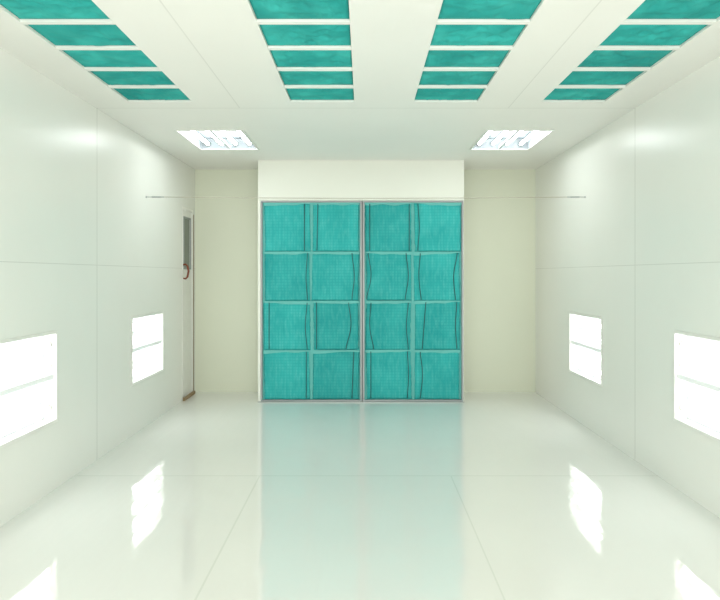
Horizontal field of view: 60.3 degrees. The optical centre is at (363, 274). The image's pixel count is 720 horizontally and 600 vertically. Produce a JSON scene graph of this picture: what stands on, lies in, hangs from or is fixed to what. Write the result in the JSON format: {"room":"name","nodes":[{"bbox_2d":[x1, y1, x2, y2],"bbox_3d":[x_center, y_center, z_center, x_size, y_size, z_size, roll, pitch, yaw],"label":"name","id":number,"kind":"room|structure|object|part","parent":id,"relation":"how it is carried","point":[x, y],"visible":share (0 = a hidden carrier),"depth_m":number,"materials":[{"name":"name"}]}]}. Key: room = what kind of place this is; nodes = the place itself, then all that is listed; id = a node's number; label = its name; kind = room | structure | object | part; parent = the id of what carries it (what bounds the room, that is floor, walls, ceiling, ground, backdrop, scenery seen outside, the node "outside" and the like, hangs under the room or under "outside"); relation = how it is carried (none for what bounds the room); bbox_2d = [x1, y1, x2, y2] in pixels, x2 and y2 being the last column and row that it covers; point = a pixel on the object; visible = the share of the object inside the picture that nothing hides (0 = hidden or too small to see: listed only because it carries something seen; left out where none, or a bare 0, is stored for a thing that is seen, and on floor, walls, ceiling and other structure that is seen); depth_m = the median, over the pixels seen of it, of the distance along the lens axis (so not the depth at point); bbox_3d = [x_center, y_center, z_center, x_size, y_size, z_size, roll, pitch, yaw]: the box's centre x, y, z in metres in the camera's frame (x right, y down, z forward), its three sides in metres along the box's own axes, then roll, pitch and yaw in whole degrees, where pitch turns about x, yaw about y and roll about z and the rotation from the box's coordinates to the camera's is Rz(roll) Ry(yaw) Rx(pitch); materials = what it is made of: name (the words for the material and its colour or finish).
{"room":"paint spray booth","nodes":[
{"label":"paint spray booth","id":0,"kind":"room"},
{"bbox_2d":[0,48,194,526],"bbox_3d":[-2.070,0.068,3.172,0.140,2.636,8.345,0,0,0],"label":"wall","id":1,"kind":"structure","parent":0,"point":[84,251],"depth_m":4.37,"materials":[{"name":"white paint"}]},
{"bbox_2d":[0,330,57,448],"bbox_3d":[-2.051,0.656,3.615,0.118,0.594,0.842,0,0,0],"label":"wall light","id":2,"kind":"object","parent":1,"relation":"attached to","point":[29,363],"visible":0.99,"depth_m":3.78,"materials":[{"name":"white plastic"}]},
{"bbox_2d":[131,311,163,385],"bbox_3d":[-2.051,0.656,5.747,0.118,0.594,0.842,0,0,0],"label":"wall light","id":3,"kind":"object","parent":1,"relation":"attached to","point":[147,330],"visible":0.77,"depth_m":5.86,"materials":[{"name":"white plastic"}]},
{"bbox_2d":[182,207,194,400],"bbox_3d":[-1.999,0.317,7.034,0.122,2.139,0.442,0,0,0],"label":"door","id":4,"kind":"structure","parent":1,"relation":"in","point":[188,391],"depth_m":7.06,"materials":[{"name":"white metal"}]},
{"bbox_3d":[-1.973,-0.039,6.883,0.071,0.180,0.022,0,0,0],"label":"handle","id":5,"kind":"part","parent":4,"relation":"part of","materials":[{"name":"red metal"}]},
{"bbox_3d":[-2.002,-0.359,7.028,0.007,0.590,0.281,0,0,0],"label":"window trim","id":6,"kind":"part","parent":4,"relation":"part of","materials":[{"name":"metal"}]},
{"bbox_3d":[-1.980,1.369,7.028,0.021,0.035,0.430,0,0,0],"label":"sill","id":7,"kind":"part","parent":4,"relation":"part of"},
{"bbox_2d":[146,196,585,198],"bbox_3d":[0.015,-0.713,5.688,4.030,0.025,0.020,0,0,0],"label":"cable","id":8,"kind":"object","parent":1,"relation":"attached to","point":[146,196],"visible":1,"depth_m":5.69,"materials":[{"name":"grey metal"}]},
{"bbox_2d":[0,392,719,599],"bbox_3d":[0.015,1.436,3.222,4.310,0.100,8.445,0,0,0],"label":"floor","id":9,"kind":"structure","parent":0,"point":[222,495],"depth_m":3.62,"materials":[{"name":"white tile"}]},
{"bbox_2d":[0,0,719,168],"bbox_3d":[0.015,-1.320,3.222,4.310,0.140,8.445,0,0,0],"label":"ceiling","id":10,"kind":"structure","parent":0,"point":[217,53],"depth_m":3.98,"materials":[{"name":"white paint"}]},
{"bbox_2d":[0,0,109,18],"bbox_3d":[-1.470,-1.296,2.902,0.456,0.089,0.317,0,0,0],"label":"filter","id":11,"kind":"object","parent":10,"relation":"attached to","point":[23,9],"visible":0.94,"depth_m":2.94,"materials":[{"name":"teal fabric"}]},
{"bbox_2d":[29,25,134,45],"bbox_3d":[-1.470,-1.296,3.256,0.456,0.089,0.317,0,0,0],"label":"filter","id":12,"kind":"object","parent":10,"relation":"attached to","point":[89,35],"visible":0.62,"depth_m":3.25,"materials":[{"name":"teal fabric"}]},
{"bbox_2d":[62,50,156,66],"bbox_3d":[-1.470,-1.296,3.609,0.456,0.089,0.317,0,0,0],"label":"filter","id":13,"kind":"object","parent":10,"relation":"attached to","point":[87,58],"visible":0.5,"depth_m":3.60,"materials":[{"name":"teal fabric"}]},
{"bbox_2d":[91,71,174,84],"bbox_3d":[-1.470,-1.296,3.962,0.456,0.089,0.317,0,0,0],"label":"filter","id":14,"kind":"object","parent":10,"relation":"attached to","point":[109,77],"visible":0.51,"depth_m":3.96,"materials":[{"name":"teal fabric"}]},
{"bbox_2d":[113,88,189,99],"bbox_3d":[-1.470,-1.296,4.316,0.456,0.089,0.317,0,0,0],"label":"filter","id":15,"kind":"object","parent":10,"relation":"attached to","point":[129,93],"visible":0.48,"depth_m":4.31,"materials":[{"name":"teal fabric"}]},
{"bbox_2d":[174,130,259,149],"bbox_3d":[-1.335,-1.301,5.748,0.594,0.118,0.830,0,0,0],"label":"ceiling light","id":16,"kind":"object","parent":10,"relation":"attached to","point":[201,139],"visible":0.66,"depth_m":5.99,"materials":[{"name":"white plastic"}]},
{"bbox_2d":[249,0,348,18],"bbox_3d":[-0.300,-1.296,2.902,0.456,0.089,0.317,0,0,0],"label":"filter","id":17,"kind":"object","parent":10,"relation":"attached to","point":[263,9],"visible":0.99,"depth_m":2.93,"materials":[{"name":"teal fabric"}]},
{"bbox_2d":[260,25,350,45],"bbox_3d":[-0.300,-1.296,3.256,0.456,0.089,0.317,0,0,0],"label":"filter","id":18,"kind":"object","parent":10,"relation":"attached to","point":[298,35],"visible":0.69,"depth_m":3.25,"materials":[{"name":"teal fabric"}]},
{"bbox_2d":[270,50,351,66],"bbox_3d":[-0.300,-1.296,3.609,0.456,0.089,0.317,0,0,0],"label":"filter","id":19,"kind":"object","parent":10,"relation":"attached to","point":[282,58],"visible":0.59,"depth_m":3.60,"materials":[{"name":"teal fabric"}]},
{"bbox_2d":[279,71,352,84],"bbox_3d":[-0.300,-1.296,3.962,0.456,0.089,0.317,0,0,0],"label":"filter","id":20,"kind":"object","parent":10,"relation":"attached to","point":[288,77],"visible":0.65,"depth_m":3.96,"materials":[{"name":"teal fabric"}]},
{"bbox_2d":[286,88,353,99],"bbox_3d":[-0.300,-1.296,4.316,0.456,0.089,0.317,0,0,0],"label":"filter","id":21,"kind":"object","parent":10,"relation":"attached to","point":[294,93],"visible":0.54,"depth_m":4.30,"materials":[{"name":"teal fabric"}]},
{"bbox_2d":[415,88,484,99],"bbox_3d":[0.590,-1.296,4.316,0.456,0.088,0.317,0,0,0],"label":"filter","id":22,"kind":"object","parent":10,"relation":"attached to","point":[422,93],"visible":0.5,"depth_m":4.31,"materials":[{"name":"teal fabric"}]},
{"bbox_2d":[419,71,495,84],"bbox_3d":[0.590,-1.296,3.962,0.456,0.089,0.317,0,0,0],"label":"filter","id":23,"kind":"object","parent":10,"relation":"attached to","point":[427,77],"visible":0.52,"depth_m":3.96,"materials":[{"name":"teal fabric"}]},
{"bbox_2d":[424,50,508,66],"bbox_3d":[0.590,-1.296,3.609,0.456,0.089,0.317,0,0,0],"label":"filter","id":24,"kind":"object","parent":10,"relation":"attached to","point":[435,58],"visible":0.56,"depth_m":3.60,"materials":[{"name":"teal fabric"}]},
{"bbox_2d":[430,25,524,45],"bbox_3d":[0.590,-1.296,3.256,0.456,0.088,0.317,0,0,0],"label":"filter","id":25,"kind":"object","parent":10,"relation":"attached to","point":[457,35],"visible":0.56,"depth_m":3.25,"materials":[{"name":"teal fabric"}]},
{"bbox_2d":[438,0,541,18],"bbox_3d":[0.590,-1.296,2.902,0.456,0.089,0.317,0,0,0],"label":"filter","id":26,"kind":"object","parent":10,"relation":"attached to","point":[450,9],"visible":0.94,"depth_m":2.94,"materials":[{"name":"teal fabric"}]},
{"bbox_2d":[469,130,554,149],"bbox_3d":[1.345,-1.301,5.748,0.594,0.118,0.830,0,0,0],"label":"ceiling light","id":27,"kind":"object","parent":10,"relation":"attached to","point":[490,139],"visible":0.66,"depth_m":5.98,"materials":[{"name":"white plastic"}]},
{"bbox_2d":[544,88,619,99],"bbox_3d":[1.510,-1.296,4.316,0.456,0.089,0.317,0,0,0],"label":"filter","id":28,"kind":"object","parent":10,"relation":"attached to","point":[557,93],"visible":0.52,"depth_m":4.31,"materials":[{"name":"teal fabric"}]},
{"bbox_2d":[559,71,643,84],"bbox_3d":[1.510,-1.296,3.962,0.456,0.089,0.317,0,0,0],"label":"filter","id":29,"kind":"object","parent":10,"relation":"attached to","point":[575,77],"visible":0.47,"depth_m":3.96,"materials":[{"name":"teal fabric"}]},
{"bbox_2d":[578,50,672,66],"bbox_3d":[1.510,-1.296,3.609,0.456,0.089,0.317,0,0,0],"label":"filter","id":30,"kind":"object","parent":10,"relation":"attached to","point":[597,58],"visible":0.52,"depth_m":3.60,"materials":[{"name":"teal fabric"}]},
{"bbox_2d":[600,25,706,45],"bbox_3d":[1.510,-1.296,3.256,0.456,0.089,0.317,0,0,0],"label":"filter","id":31,"kind":"object","parent":10,"relation":"attached to","point":[656,35],"visible":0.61,"depth_m":3.25,"materials":[{"name":"teal fabric"}]},
{"bbox_2d":[627,0,719,18],"bbox_3d":[1.510,-1.296,2.902,0.456,0.089,0.317,0,0,0],"label":"filter","id":32,"kind":"object","parent":10,"relation":"attached to","point":[649,9],"visible":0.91,"depth_m":2.94,"materials":[{"name":"teal fabric"}]},
{"bbox_2d":[258,160,463,400],"bbox_3d":[-0.033,0.068,7.055,2.248,2.636,0.577,0,0,0],"label":"wall","id":33,"kind":"structure","parent":0,"point":[278,180],"depth_m":6.77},
{"bbox_2d":[261,201,361,400],"bbox_3d":[-0.575,0.285,6.796,1.105,2.191,0.060,0,0,0],"label":"filter panel","id":34,"kind":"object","parent":33,"relation":"in","point":[311,251],"depth_m":6.78,"materials":[{"name":"fabric"}]},
{"bbox_2d":[258,401,463,402],"bbox_3d":[-0.033,1.383,6.751,2.248,0.006,0.030,0,0,0],"label":"trim","id":35,"kind":"structure","parent":33,"relation":"attached to","point":[258,401],"depth_m":6.75,"materials":[{"name":"grey metal"}]},
{"bbox_2d":[363,201,462,400],"bbox_3d":[0.536,0.285,6.796,1.096,2.191,0.060,0,0,0],"label":"filter panel","id":36,"kind":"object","parent":33,"relation":"in","point":[413,250],"depth_m":6.78,"materials":[{"name":"fabric"}]},
{"bbox_2d":[362,201,362,400],"bbox_3d":[-0.022,0.286,6.849,2.215,2.199,0.015,0,0,0],"label":"trim","id":37,"kind":"structure","parent":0,"point":[362,201],"depth_m":6.84,"materials":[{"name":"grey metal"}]},
{"bbox_2d":[195,169,534,391],"bbox_3d":[0.015,0.068,7.395,4.310,2.636,0.100,0,0,0],"label":"wall","id":38,"kind":"structure","parent":0,"point":[499,233],"depth_m":7.34,"materials":[{"name":"beige paint"}]},
{"bbox_2d":[535,56,719,517],"bbox_3d":[2.100,0.068,3.172,0.140,2.636,8.345,0,0,0],"label":"wall","id":39,"kind":"structure","parent":0,"point":[640,254],"depth_m":4.57,"materials":[{"name":"white paint"}]},
{"bbox_2d":[569,311,601,386],"bbox_3d":[2.081,0.656,5.697,0.118,0.594,0.842,0,0,0],"label":"wall light","id":40,"kind":"object","parent":39,"relation":"attached to","point":[585,331],"visible":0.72,"depth_m":5.81,"materials":[{"name":"white plastic"}]},
{"bbox_2d":[673,330,719,441],"bbox_3d":[2.081,0.656,3.635,0.118,0.594,0.842,0,0,0],"label":"wall light","id":41,"kind":"object","parent":39,"relation":"attached to","point":[696,357],"visible":0.99,"depth_m":3.87,"materials":[{"name":"white plastic"}]}
]}

